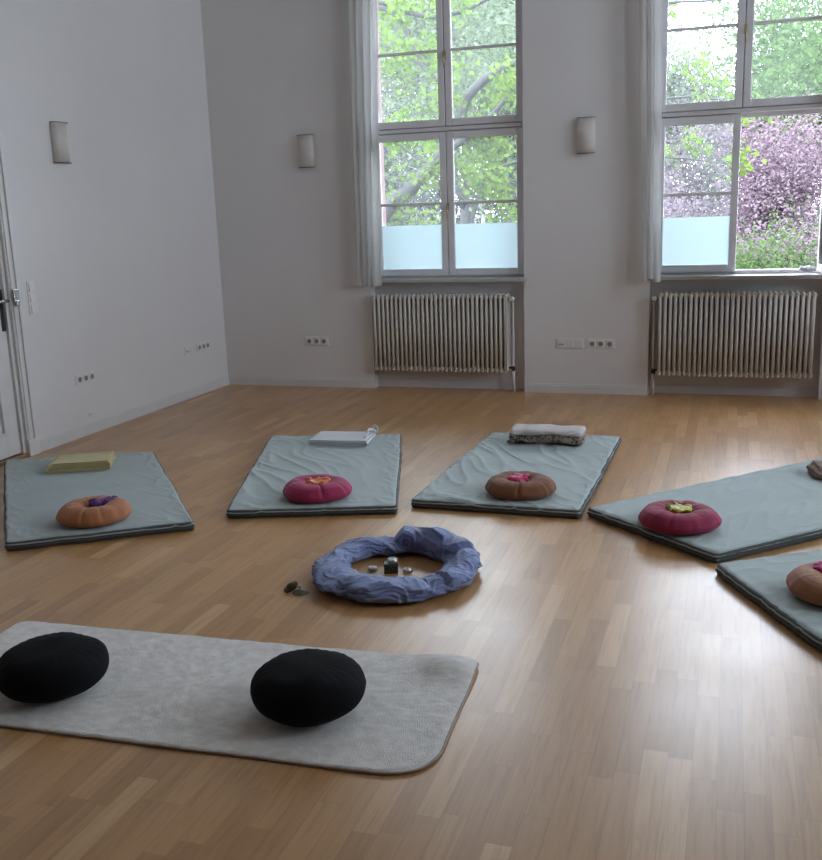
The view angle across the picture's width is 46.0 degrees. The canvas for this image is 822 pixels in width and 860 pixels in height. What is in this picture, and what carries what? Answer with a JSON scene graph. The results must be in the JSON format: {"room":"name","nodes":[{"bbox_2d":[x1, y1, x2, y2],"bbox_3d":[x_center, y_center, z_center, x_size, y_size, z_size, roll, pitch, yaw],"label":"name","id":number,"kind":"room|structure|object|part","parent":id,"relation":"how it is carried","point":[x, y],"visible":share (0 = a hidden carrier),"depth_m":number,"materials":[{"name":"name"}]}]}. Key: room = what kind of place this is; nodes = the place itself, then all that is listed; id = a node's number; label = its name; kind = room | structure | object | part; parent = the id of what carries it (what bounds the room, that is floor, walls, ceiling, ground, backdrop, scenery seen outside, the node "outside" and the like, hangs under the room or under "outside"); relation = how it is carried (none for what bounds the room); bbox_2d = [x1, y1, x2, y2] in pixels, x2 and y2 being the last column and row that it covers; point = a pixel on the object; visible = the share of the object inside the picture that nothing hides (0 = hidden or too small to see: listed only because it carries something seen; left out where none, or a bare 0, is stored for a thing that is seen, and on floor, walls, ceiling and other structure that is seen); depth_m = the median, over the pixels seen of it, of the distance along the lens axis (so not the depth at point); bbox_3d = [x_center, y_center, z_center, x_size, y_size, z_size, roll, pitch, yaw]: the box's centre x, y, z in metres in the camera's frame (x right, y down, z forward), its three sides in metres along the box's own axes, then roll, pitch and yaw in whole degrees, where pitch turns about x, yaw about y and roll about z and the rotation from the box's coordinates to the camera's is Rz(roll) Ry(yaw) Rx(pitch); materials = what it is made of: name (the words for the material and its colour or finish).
{"room":"yoga studio","nodes":[
{"label":"yoga studio","id":0,"kind":"room"},
{"bbox_2d":[0,0,227,439],"bbox_3d":[-3.374,-1.369,4.222,0.240,4.050,10.000,2,13,18],"label":"wall","id":1,"kind":"structure","parent":0,"point":[118,243],"depth_m":7.25,"materials":[{"name":"white paint"}]},
{"bbox_2d":[0,128,40,465],"bbox_3d":[-2.818,-0.807,5.837,0.262,2.215,1.118,2,13,18],"label":"door","id":2,"kind":"structure","parent":1,"relation":"in","point":[13,443],"depth_m":6.30,"materials":[{"name":"white paint"}]},
{"bbox_3d":[-2.635,-0.770,6.229,0.006,0.270,0.034,2,13,18],"label":"handle plate","id":3,"kind":"part","parent":2,"relation":"part of","materials":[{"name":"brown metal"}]},
{"bbox_3d":[-2.626,-0.814,6.153,0.068,0.024,0.136,2,13,18],"label":"handle","id":4,"kind":"part","parent":2,"relation":"part of","materials":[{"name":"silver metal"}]},
{"bbox_2d":[26,280,37,314],"bbox_3d":[-2.534,-0.883,6.453,0.016,0.221,0.085,2,13,18],"label":"light switch","id":5,"kind":"object","parent":1,"relation":"attached to","point":[31,290],"visible":1,"depth_m":6.45,"materials":[{"name":"white plastic"}]},
{"bbox_2d":[50,121,71,163],"bbox_3d":[-2.402,-1.974,6.647,0.065,0.271,0.148,2,13,18],"label":"wall sconce","id":6,"kind":"object","parent":1,"relation":"attached to","point":[58,130],"visible":1,"depth_m":6.61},
{"bbox_3d":[-2.427,-1.975,6.655,0.012,0.244,0.132,2,13,18],"label":"plate","id":7,"kind":"part","parent":6,"relation":"part of","materials":[{"name":"white metal"}]},
{"bbox_2d":[75,370,94,385],"bbox_3d":[-2.367,-0.378,7.034,0.012,0.081,0.223,2,13,18],"label":"strip","id":8,"kind":"object","parent":1,"relation":"attached to","point":[83,378],"visible":1,"depth_m":7.02,"materials":[{"name":"white plastic"}]},
{"bbox_2d":[40,376,228,451],"bbox_3d":[-3.218,0.597,4.523,0.016,0.075,9.800,2,13,18],"label":"baseboard","id":9,"kind":"structure","parent":1,"relation":"attached to","point":[65,437],"depth_m":7.53,"materials":[{"name":"paint"}]},
{"bbox_2d":[184,344,193,355],"bbox_3d":[-1.920,-0.692,8.372,0.012,0.081,0.152,2,13,18],"label":"strip","id":10,"kind":"object","parent":1,"relation":"attached to","point":[189,349],"visible":1,"depth_m":8.36,"materials":[{"name":"white plastic"}]},
{"bbox_2d":[196,340,209,351],"bbox_3d":[-1.846,-0.744,8.594,0.012,0.081,0.223,2,13,18],"label":"strip","id":11,"kind":"object","parent":1,"relation":"attached to","point":[202,346],"visible":1,"depth_m":8.58,"materials":[{"name":"white plastic"}]},
{"bbox_2d":[0,384,821,859],"bbox_3d":[0.618,0.814,3.428,8.400,0.120,10.450,2,13,18],"label":"floor","id":12,"kind":"structure","parent":0,"point":[625,700],"depth_m":3.40,"materials":[{"name":"brown wood"}]},
{"bbox_2d":[3,452,194,550],"bbox_3d":[-1.837,0.339,5.511,0.912,0.057,1.913,-7,13,-21],"label":"floor mat","id":13,"kind":"object","parent":12,"relation":"on","point":[33,498],"visible":0.86,"depth_m":5.24,"materials":[{"name":"grey fabric"}]},
{"bbox_2d":[44,451,115,473],"bbox_3d":[-2.034,0.194,5.954,0.389,0.055,0.282,-4,13,-9],"label":"folded blanket","id":14,"kind":"object","parent":13,"relation":"on","point":[96,460],"visible":1,"depth_m":5.85,"materials":[{"name":"yellow fabric"}]},
{"bbox_2d":[56,495,131,527],"bbox_3d":[-1.595,0.404,4.870,0.364,0.095,0.372,-5,13,-13],"label":"round cushion","id":15,"kind":"object","parent":13,"relation":"on","point":[77,513],"visible":0.95,"depth_m":4.75,"materials":[{"name":"fabric"}]},
{"bbox_2d":[88,495,118,506],"bbox_3d":[-1.556,0.362,4.905,0.160,0.042,0.098,-8,14,-24],"label":"cloth","id":16,"kind":"object","parent":15,"relation":"on","point":[93,502],"visible":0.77,"depth_m":4.87,"materials":[{"name":"purple fabric"}]},
{"bbox_2d":[0,621,478,774],"bbox_3d":[-0.734,0.828,3.186,1.826,0.045,0.722,2,13,15],"label":"rug","id":17,"kind":"object","parent":12,"relation":"on","point":[191,693],"visible":0.84,"depth_m":3.04,"materials":[{"name":"grey fabric"}]},
{"bbox_2d":[0,632,108,702],"bbox_3d":[-1.177,0.774,3.172,0.356,0.161,0.356,3,14,22],"label":"cushion","id":18,"kind":"object","parent":17,"relation":"on","point":[52,667],"visible":1,"depth_m":3.06,"materials":[{"name":"black fabric"}]},
{"bbox_2d":[250,648,365,726],"bbox_3d":[-0.316,0.788,2.985,0.358,0.158,0.356,11,18,44],"label":"cushion","id":19,"kind":"object","parent":17,"relation":"on","point":[307,687],"visible":1,"depth_m":2.87,"materials":[{"name":"black fabric"}]},
{"bbox_2d":[284,581,308,595],"bbox_3d":[-0.474,0.651,3.971,0.119,0.039,0.068,6,15,30],"label":"cymbals","id":20,"kind":"object","parent":12,"relation":"on","point":[291,586],"visible":1,"depth_m":3.96,"materials":[{"name":"brown metal"}]},
{"bbox_2d":[226,434,401,518],"bbox_3d":[-0.510,0.229,5.795,0.911,0.060,1.737,-2,13,0],"label":"floor mat","id":21,"kind":"object","parent":12,"relation":"on","point":[373,470],"visible":0.81,"depth_m":5.56,"materials":[{"name":"grey fabric"}]},
{"bbox_2d":[283,474,351,502],"bbox_3d":[-0.499,0.306,5.147,0.372,0.094,0.359,0,13,7],"label":"round cushion","id":22,"kind":"object","parent":21,"relation":"on","point":[296,489],"visible":0.92,"depth_m":5.03,"materials":[{"name":"pink fabric"}]},
{"bbox_2d":[305,477,330,484],"bbox_3d":[-0.495,0.275,5.155,0.140,0.031,0.131,-2,13,1],"label":"cloth","id":23,"kind":"object","parent":22,"relation":"on","point":[310,481],"visible":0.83,"depth_m":5.14,"materials":[{"name":"orange fabric"}]},
{"bbox_2d":[308,424,377,445],"bbox_3d":[-0.444,0.031,6.366,0.419,0.091,0.274,1,13,11],"label":"folded cloth","id":24,"kind":"object","parent":21,"relation":"on","point":[322,438],"visible":1,"depth_m":6.30,"materials":[{"name":"white fabric"}]},
{"bbox_2d":[368,565,376,571],"bbox_3d":[-0.166,0.598,4.190,0.038,0.019,0.038,-2,13,1],"label":"tealight","id":25,"kind":"object","parent":12,"relation":"on","point":[372,568],"visible":1,"depth_m":4.18,"materials":[{"name":"metal"}]},
{"bbox_2d":[384,560,397,573],"bbox_3d":[-0.086,0.590,4.158,0.063,0.044,0.047,-2,13,-2],"label":"trinket box","id":26,"kind":"object","parent":12,"relation":"on","point":[389,568],"visible":1,"depth_m":4.14,"materials":[{"name":"silver metal"}]},
{"bbox_3d":[-0.086,0.575,4.154,0.063,0.014,0.047,-2,13,-2],"label":"lid","id":27,"kind":"part","parent":26,"relation":"part of","materials":[{"name":"silver metal"}]},
{"bbox_2d":[388,557,396,562],"bbox_3d":[-0.078,0.558,4.154,0.038,0.019,0.038,-2,13,1],"label":"tealight","id":28,"kind":"object","parent":26,"relation":"on","point":[391,559],"visible":1,"depth_m":4.14,"materials":[{"name":"metal"}]},
{"bbox_2d":[312,525,482,603],"bbox_3d":[-0.061,0.551,4.115,0.727,0.135,0.726,-4,13,-7],"label":"ring","id":29,"kind":"object","parent":12,"relation":"on","point":[333,572],"visible":1,"depth_m":4.00,"materials":[{"name":"blue fabric"}]},
{"bbox_2d":[403,567,411,572],"bbox_3d":[-0.016,0.601,4.157,0.038,0.019,0.038,-2,13,1],"label":"tealight","id":30,"kind":"object","parent":12,"relation":"on","point":[405,569],"visible":1,"depth_m":4.15,"materials":[{"name":"metal"}]},
{"bbox_2d":[372,293,515,391],"bbox_3d":[0.291,-0.759,8.333,1.251,0.833,0.186,2,13,18],"label":"radiator","id":31,"kind":"object","parent":12,"relation":"on","point":[456,332],"visible":1,"depth_m":8.24,"materials":[{"name":"beige metal"}]},
{"bbox_3d":[0.819,-0.815,8.123,0.003,0.640,0.147,2,13,18],"label":"panel","id":32,"kind":"part","parent":31,"relation":"part of","materials":[{"name":"beige metal"}]},
{"bbox_2d":[411,432,620,518],"bbox_3d":[0.690,0.215,5.674,0.927,0.062,1.702,2,13,18],"label":"floor mat","id":33,"kind":"object","parent":12,"relation":"on","point":[576,471],"visible":0.82,"depth_m":5.44,"materials":[{"name":"grey fabric"}]},
{"bbox_2d":[485,471,555,500],"bbox_3d":[0.575,0.287,5.075,0.371,0.093,0.366,2,13,18],"label":"round cushion","id":34,"kind":"object","parent":33,"relation":"on","point":[539,486],"visible":0.98,"depth_m":4.96,"materials":[{"name":"brown fabric"}]},
{"bbox_2d":[507,473,529,481],"bbox_3d":[0.548,0.249,5.115,0.179,0.031,0.120,4,14,24],"label":"cloth","id":35,"kind":"object","parent":34,"relation":"on","point":[516,477],"visible":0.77,"depth_m":5.07,"materials":[{"name":"pink fabric"}]},
{"bbox_2d":[506,424,585,445],"bbox_3d":[0.863,0.027,6.151,0.495,0.108,0.227,2,13,16],"label":"throw","id":36,"kind":"object","parent":33,"relation":"on","point":[527,433],"visible":1,"depth_m":6.08,"materials":[{"name":"white fabric"}]},
{"bbox_2d":[587,457,821,562],"bbox_3d":[1.840,0.363,4.849,1.761,0.059,0.899,-8,14,-26],"label":"floor mat","id":37,"kind":"object","parent":12,"relation":"on","point":[760,511],"visible":0.93,"depth_m":4.67,"materials":[{"name":"grey fabric"}]},
{"bbox_2d":[638,500,721,534],"bbox_3d":[1.241,0.398,4.477,0.374,0.094,0.369,9,17,40],"label":"round cushion","id":38,"kind":"object","parent":37,"relation":"on","point":[655,516],"visible":0.94,"depth_m":4.36,"materials":[{"name":"red fabric"}]},
{"bbox_2d":[664,501,691,512],"bbox_3d":[1.243,0.360,4.512,0.141,0.031,0.138,4,14,24],"label":"cloth","id":39,"kind":"object","parent":38,"relation":"on","point":[674,508],"visible":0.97,"depth_m":4.48,"materials":[{"name":"yellow fabric"}]},
{"bbox_2d":[806,461,821,478],"bbox_3d":[2.356,0.216,5.194,0.412,0.060,0.230,0,13,7],"label":"rolled blanket","id":40,"kind":"object","parent":37,"relation":"on","point":[815,468],"visible":1,"depth_m":5.20,"materials":[{"name":"brown fabric"}]},
{"bbox_2d":[651,290,817,394],"bbox_3d":[2.514,-0.672,7.611,1.217,0.833,0.186,2,13,18],"label":"radiator","id":41,"kind":"object","parent":12,"relation":"on","point":[806,371],"visible":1,"depth_m":7.51,"materials":[{"name":"beige metal"}]},
{"bbox_2d":[715,549,821,651],"bbox_3d":[2.150,0.587,3.793,1.757,0.062,0.893,-5,13,-13],"label":"floor mat","id":42,"kind":"object","parent":12,"relation":"on","point":[762,580],"visible":0.88,"depth_m":3.74,"materials":[{"name":"grey fabric"}]},
{"bbox_2d":[786,561,821,605],"bbox_3d":[1.602,0.576,3.625,0.369,0.093,0.371,-6,13,-19],"label":"round cushion","id":43,"kind":"object","parent":42,"relation":"on","point":[804,581],"visible":0.94,"depth_m":3.58,"materials":[{"name":"brown fabric"}]},
{"bbox_2d":[813,560,821,572],"bbox_3d":[1.603,0.528,3.692,0.156,0.038,0.128,2,13,18],"label":"cloth","id":44,"kind":"object","parent":43,"relation":"on","point":[818,566],"visible":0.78,"depth_m":3.68,"materials":[{"name":"pink fabric"}]},
{"bbox_2d":[200,0,821,397],"bbox_3d":[2.115,-1.720,7.734,8.400,6.050,0.450,2,13,18],"label":"wall","id":45,"kind":"structure","parent":0,"point":[277,71],"depth_m":8.10,"materials":[{"name":"white paint"}]},
{"bbox_2d":[297,134,314,167],"bbox_3d":[-0.905,-2.394,8.307,0.148,0.271,0.065,2,13,18],"label":"wall sconce","id":46,"kind":"object","parent":45,"relation":"attached to","point":[305,142],"visible":1,"depth_m":8.29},
{"bbox_2d":[305,337,328,345],"bbox_3d":[-0.847,-0.798,8.690,0.223,0.081,0.012,2,13,18],"label":"strip","id":47,"kind":"object","parent":45,"relation":"attached to","point":[310,341],"visible":1,"depth_m":8.69,"materials":[{"name":"white plastic"}]},
{"bbox_2d":[378,0,526,282],"bbox_3d":[0.288,-2.506,8.001,1.380,2.534,0.245,2,13,18],"label":"window","id":48,"kind":"structure","parent":45,"relation":"in","point":[447,252],"depth_m":8.13,"materials":[{"name":"white paint"}]},
{"bbox_3d":[-0.038,-3.142,8.020,0.648,1.230,0.045,2,13,18],"label":"sash","id":49,"kind":"part","parent":48,"relation":"part of","materials":[{"name":"glass"}]},
{"bbox_3d":[0.003,-1.921,8.293,0.648,1.184,0.045,2,13,18],"label":"sash","id":50,"kind":"part","parent":48,"relation":"part of","materials":[{"name":"white paint"}]},
{"bbox_3d":[0.268,-3.030,7.895,0.026,0.135,0.046,2,13,18],"label":"handle","id":51,"kind":"part","parent":48,"relation":"part of","materials":[{"name":"gold metal"}]},
{"bbox_3d":[0.307,-1.849,8.159,0.026,0.135,0.046,2,13,18],"label":"handle","id":52,"kind":"part","parent":48,"relation":"part of","materials":[{"name":"gold metal"}]},
{"bbox_3d":[0.298,-2.541,8.064,1.348,2.494,0.097,2,13,18],"label":"frame","id":53,"kind":"part","parent":48,"relation":"part of","materials":[{"name":"white paint"}]},
{"bbox_3d":[0.329,-1.292,8.272,1.380,0.044,0.245,2,13,18],"label":"sill","id":54,"kind":"part","parent":48,"relation":"part of","materials":[{"name":"stone"}]},
{"bbox_3d":[0.585,-3.118,7.818,0.648,1.230,0.045,2,13,18],"label":"sash","id":55,"kind":"part","parent":48,"relation":"part of","materials":[{"name":"glass"}]},
{"bbox_3d":[0.626,-1.897,8.090,0.648,1.184,0.045,2,13,18],"label":"sash","id":56,"kind":"part","parent":48,"relation":"part of","materials":[{"name":"white paint"}]},
{"bbox_2d":[228,376,821,399],"bbox_3d":[2.104,-0.327,7.867,8.000,0.075,0.116,2,13,18],"label":"baseboard","id":57,"kind":"structure","parent":45,"relation":"attached to","point":[233,380],"depth_m":8.14,"materials":[{"name":"paint"}]},
{"bbox_2d":[556,339,583,348],"bbox_3d":[1.313,-0.714,7.989,0.223,0.081,0.012,2,13,18],"label":"strip","id":58,"kind":"object","parent":45,"relation":"attached to","point":[560,343],"visible":1,"depth_m":7.98,"materials":[{"name":"white plastic"}]},
{"bbox_2d":[576,117,595,153],"bbox_3d":[1.368,-2.305,7.568,0.148,0.271,0.065,2,13,18],"label":"wall sconce","id":59,"kind":"object","parent":45,"relation":"attached to","point":[585,125],"visible":1,"depth_m":7.55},
{"bbox_2d":[587,339,614,348],"bbox_3d":[1.553,-0.704,7.910,0.223,0.081,0.012,2,13,18],"label":"strip","id":60,"kind":"object","parent":45,"relation":"attached to","point":[591,343],"visible":1,"depth_m":7.91,"materials":[{"name":"white plastic"}]},
{"bbox_2d":[648,0,821,280],"bbox_3d":[2.438,-2.368,7.060,1.381,2.534,0.718,2,13,18],"label":"window","id":61,"kind":"structure","parent":45,"relation":"in","point":[692,248],"depth_m":7.44,"materials":[{"name":"white paint"}]},
{"bbox_3d":[2.237,-1.833,7.567,0.613,1.184,0.045,2,13,18],"label":"sash","id":62,"kind":"part","parent":61,"relation":"part of","materials":[{"name":"white paint"}]},
{"bbox_3d":[2.197,-3.054,7.294,0.613,1.230,0.045,2,13,18],"label":"sash","id":63,"kind":"part","parent":61,"relation":"part of","materials":[{"name":"glass"}]},
{"bbox_3d":[2.534,-1.205,7.556,1.345,0.044,0.245,2,13,18],"label":"sill","id":64,"kind":"part","parent":61,"relation":"part of","materials":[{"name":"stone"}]},
{"bbox_3d":[2.515,-2.454,7.344,1.277,2.494,0.097,2,13,18],"label":"frame","id":65,"kind":"part","parent":61,"relation":"part of","materials":[{"name":"white paint"}]},
{"bbox_3d":[2.486,-2.942,7.175,0.026,0.135,0.046,2,13,18],"label":"handle","id":66,"kind":"part","parent":61,"relation":"part of","materials":[{"name":"gold metal"}]},
{"bbox_3d":[2.786,-3.031,7.103,0.613,1.230,0.045,2,13,18],"label":"sash","id":67,"kind":"part","parent":61,"relation":"part of","materials":[{"name":"glass"}]},
{"bbox_2d":[799,265,816,271],"bbox_3d":[3.005,-1.223,7.342,0.132,0.049,0.089,-2,13,1],"label":"crumpled cloth","id":68,"kind":"object","parent":61,"relation":"on","point":[808,268],"visible":1,"depth_m":7.31,"materials":[{"name":"white fabric"}]},
{"bbox_3d":[3.019,-1.724,6.962,0.045,1.184,0.614,2,13,15],"label":"open sash","id":69,"kind":"part","parent":61,"relation":"part of","materials":[{"name":"white paint"}]},
{"bbox_3d":[0.482,-3.269,2.517,8.400,0.150,10.450,2,13,18],"label":"ceiling","id":70,"kind":"structure","parent":0,"visible":0},
{"bbox_2d":[348,0,381,287],"bbox_3d":[0.319,-2.736,7.750,1.830,3.157,0.085,2,13,19],"label":"sheer curtain","id":71,"kind":"object","parent":70,"relation":"hanging from","point":[363,18],"visible":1,"depth_m":8.05,"materials":[{"name":"white fabric"}]},
{"bbox_2d":[639,0,661,281],"bbox_3d":[2.471,-2.664,7.048,1.700,3.132,0.092,2,13,19],"label":"sheer curtain","id":72,"kind":"object","parent":70,"relation":"hanging from","point":[650,11],"visible":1,"depth_m":7.35,"materials":[{"name":"white fabric"}]},
{"label":"outside","id":73,"kind":"structure","parent":0,"visible":0},
{"bbox_2d":[386,206,819,261],"bbox_3d":[7.602,-5.353,29.054,65.000,2.280,44.000,2,13,18],"label":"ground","id":74,"kind":"structure","parent":73,"point":[814,206],"depth_m":48.87,"materials":[{"name":"green plant"}]},
{"bbox_2d":[381,49,415,167],"bbox_3d":[-3.098,-14.096,40.448,8.836,12.280,12.199,-8,14,-24],"label":"tree","id":75,"kind":"object","parent":74,"relation":"on","point":[387,49],"visible":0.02,"depth_m":37.79,"materials":[{"name":"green plant"}]},
{"bbox_2d":[384,150,437,225],"bbox_3d":[-1.379,-5.933,26.370,4.955,4.851,5.821,1,13,13],"label":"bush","id":76,"kind":"object","parent":74,"relation":"on","point":[387,150],"visible":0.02,"depth_m":25.88,"materials":[{"name":"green plant"}]},
{"bbox_2d":[382,92,457,225],"bbox_3d":[-1.341,-5.434,22.944,5.826,5.522,4.758,-4,13,-10],"label":"leafy tree","id":77,"kind":"object","parent":74,"relation":"on","point":[384,148],"visible":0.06,"depth_m":22.73,"materials":[{"name":"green plant"}]},
{"bbox_2d":[391,189,471,225],"bbox_3d":[-0.211,-3.246,19.603,3.396,3.259,4.229,0,13,11],"label":"bush","id":78,"kind":"object","parent":74,"relation":"on","point":[416,201],"visible":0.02,"depth_m":19.18,"materials":[{"name":"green plant"}]},
{"bbox_2d":[389,147,474,223],"bbox_3d":[0.065,-6.803,28.769,4.913,4.211,4.054,1,13,11],"label":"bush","id":79,"kind":"object","parent":74,"relation":"on","point":[405,147],"visible":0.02,"depth_m":28.28,"materials":[{"name":"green plant"}]},
{"bbox_2d":[381,4,510,198],"bbox_3d":[2.159,-11.879,34.049,7.944,10.837,10.056,2,13,18],"label":"tree","id":80,"kind":"object","parent":74,"relation":"on","point":[388,104],"visible":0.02,"depth_m":33.01,"materials":[{"name":"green plant"}]},
{"bbox_2d":[378,0,516,223],"bbox_3d":[1.288,-6.938,19.703,8.216,8.937,5.768,-12,16,-37],"label":"leafy tree","id":81,"kind":"object","parent":74,"relation":"on","point":[468,217],"visible":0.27,"depth_m":18.72,"materials":[{"name":"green plant"}]},
{"bbox_2d":[382,0,515,183],"bbox_3d":[-1.174,-10.214,26.092,14.477,12.045,7.725,0,13,10],"label":"leafy tree","id":82,"kind":"object","parent":74,"relation":"on","point":[496,1],"visible":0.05,"depth_m":24.81,"materials":[{"name":"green plant"}]},
{"bbox_2d":[382,0,515,222],"bbox_3d":[0.709,-7.262,22.356,5.508,8.309,5.441,-7,14,-23],"label":"birch tree","id":83,"kind":"object","parent":74,"relation":"on","point":[483,217],"visible":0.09,"depth_m":22.60,"materials":[{"name":"green plant"}]},
{"bbox_2d":[382,1,516,220],"bbox_3d":[1.994,-9.569,26.038,7.756,11.073,14.018,-6,13,-20],"label":"leafy tree","id":84,"kind":"object","parent":74,"relation":"on","point":[487,85],"visible":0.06,"depth_m":21.32,"materials":[{"name":"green plant"}]},
{"bbox_2d":[382,3,516,195],"bbox_3d":[1.856,-9.735,29.609,8.689,9.035,8.979,-10,15,-32],"label":"leafy tree","id":85,"kind":"object","parent":74,"relation":"on","point":[502,3],"visible":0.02,"depth_m":28.93,"materials":[{"name":"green plant"}]},
{"bbox_2d":[394,14,513,145],"bbox_3d":[2.764,-8.380,26.700,4.524,7.949,6.432,-11,16,-36],"label":"leafy tree","id":86,"kind":"object","parent":74,"relation":"on","point":[475,14],"visible":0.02,"depth_m":26.55,"materials":[{"name":"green plant"}]},
{"bbox_2d":[402,149,509,224],"bbox_3d":[1.632,-5.840,26.649,5.389,4.629,5.459,-7,13,-21],"label":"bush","id":87,"kind":"object","parent":74,"relation":"on","point":[456,199],"visible":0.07,"depth_m":25.61,"materials":[{"name":"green plant"}]},
{"bbox_2d":[461,143,516,223],"bbox_3d":[3.473,-6.014,23.387,6.053,5.306,4.173,10,17,42],"label":"leafy tree","id":88,"kind":"object","parent":74,"relation":"on","point":[510,175],"visible":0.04,"depth_m":23.91,"materials":[{"name":"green plant"}]},
{"bbox_2d":[492,193,516,222],"bbox_3d":[2.816,-3.667,19.945,3.526,3.437,3.398,-12,16,-38],"label":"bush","id":89,"kind":"object","parent":74,"relation":"on","point":[512,220],"visible":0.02,"depth_m":19.68,"materials":[{"name":"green plant"}]},
{"bbox_2d":[381,2,704,105],"bbox_3d":[4.928,-12.994,39.021,14.156,10.137,9.947,-5,13,-13],"label":"tree","id":90,"kind":"object","parent":74,"relation":"on","point":[702,3],"visible":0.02,"depth_m":38.02,"materials":[{"name":"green plant"}]},
{"bbox_2d":[378,0,783,225],"bbox_3d":[1.014,-3.269,11.732,7.641,6.212,1.983,2,13,16],"label":"maple tree","id":91,"kind":"object","parent":74,"relation":"on","point":[431,167],"visible":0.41,"depth_m":11.74,"materials":[{"name":"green plant"}]},
{"bbox_2d":[664,18,734,189],"bbox_3d":[9.064,-10.632,34.551,7.428,7.782,7.284,-12,16,-39],"label":"tree","id":92,"kind":"object","parent":74,"relation":"on","point":[671,74],"visible":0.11,"depth_m":32.79,"materials":[{"name":"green plant"}]},
{"bbox_2d":[681,61,762,199],"bbox_3d":[12.996,-10.742,35.776,6.423,6.674,7.833,-9,14,-29],"label":"tree","id":93,"kind":"object","parent":74,"relation":"on","point":[725,61],"visible":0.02,"depth_m":35.66,"materials":[{"name":"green plant"}]},
{"bbox_2d":[663,66,821,268],"bbox_3d":[5.818,-3.033,15.908,6.541,5.822,5.285,-7,13,-20],"label":"tree","id":94,"kind":"object","parent":74,"relation":"on","point":[760,190],"visible":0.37,"depth_m":15.41,"materials":[{"name":"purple plant"}]},
{"bbox_2d":[664,86,820,251],"bbox_3d":[6.018,-4.507,20.793,5.778,6.123,6.358,-1,13,5],"label":"tree","id":95,"kind":"object","parent":74,"relation":"on","point":[675,185],"visible":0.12,"depth_m":21.07,"materials":[{"name":"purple plant"}]},
{"bbox_2d":[667,214,817,268],"bbox_3d":[4.517,-1.956,13.107,3.569,2.650,3.061,-3,13,-6],"label":"shrub","id":96,"kind":"object","parent":74,"relation":"on","point":[742,262],"visible":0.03,"depth_m":13.24,"materials":[{"name":"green plant"}]},
{"bbox_2d":[665,0,821,265],"bbox_3d":[9.223,-7.061,21.381,7.407,9.349,7.888,-11,15,-35],"label":"leafy tree","id":97,"kind":"object","parent":74,"relation":"on","point":[793,9],"visible":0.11,"depth_m":21.87,"materials":[{"name":"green plant"}]},
{"bbox_2d":[666,8,821,246],"bbox_3d":[9.498,-7.900,25.356,6.843,7.313,6.006,2,13,18],"label":"leafy tree","id":98,"kind":"object","parent":74,"relation":"on","point":[733,73],"visible":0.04,"depth_m":26.06,"materials":[{"name":"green plant"}]},
{"bbox_2d":[667,0,821,164],"bbox_3d":[11.142,-7.909,22.493,10.458,8.042,7.120,-1,13,3],"label":"leafy tree","id":99,"kind":"object","parent":74,"relation":"on","point":[818,2],"visible":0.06,"depth_m":22.34,"materials":[{"name":"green plant"}]},
{"bbox_2d":[668,0,821,172],"bbox_3d":[9.198,-6.509,17.327,8.578,9.040,6.790,-3,13,-3],"label":"leafy tree","id":100,"kind":"object","parent":74,"relation":"on","point":[801,53],"visible":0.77,"depth_m":17.25,"materials":[{"name":"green plant"}]},
{"bbox_2d":[671,0,821,172],"bbox_3d":[10.919,-7.723,21.871,6.877,8.663,11.268,-11,15,-35],"label":"leafy tree","id":101,"kind":"object","parent":74,"relation":"on","point":[804,1],"visible":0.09,"depth_m":23.22,"materials":[{"name":"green plant"}]},
{"bbox_2d":[736,194,819,268],"bbox_3d":[5.724,-2.052,13.578,3.657,2.488,2.436,-2,13,0],"label":"shrub","id":102,"kind":"object","parent":74,"relation":"on","point":[783,236],"visible":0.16,"depth_m":13.47,"materials":[{"name":"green plant"}]}
]}

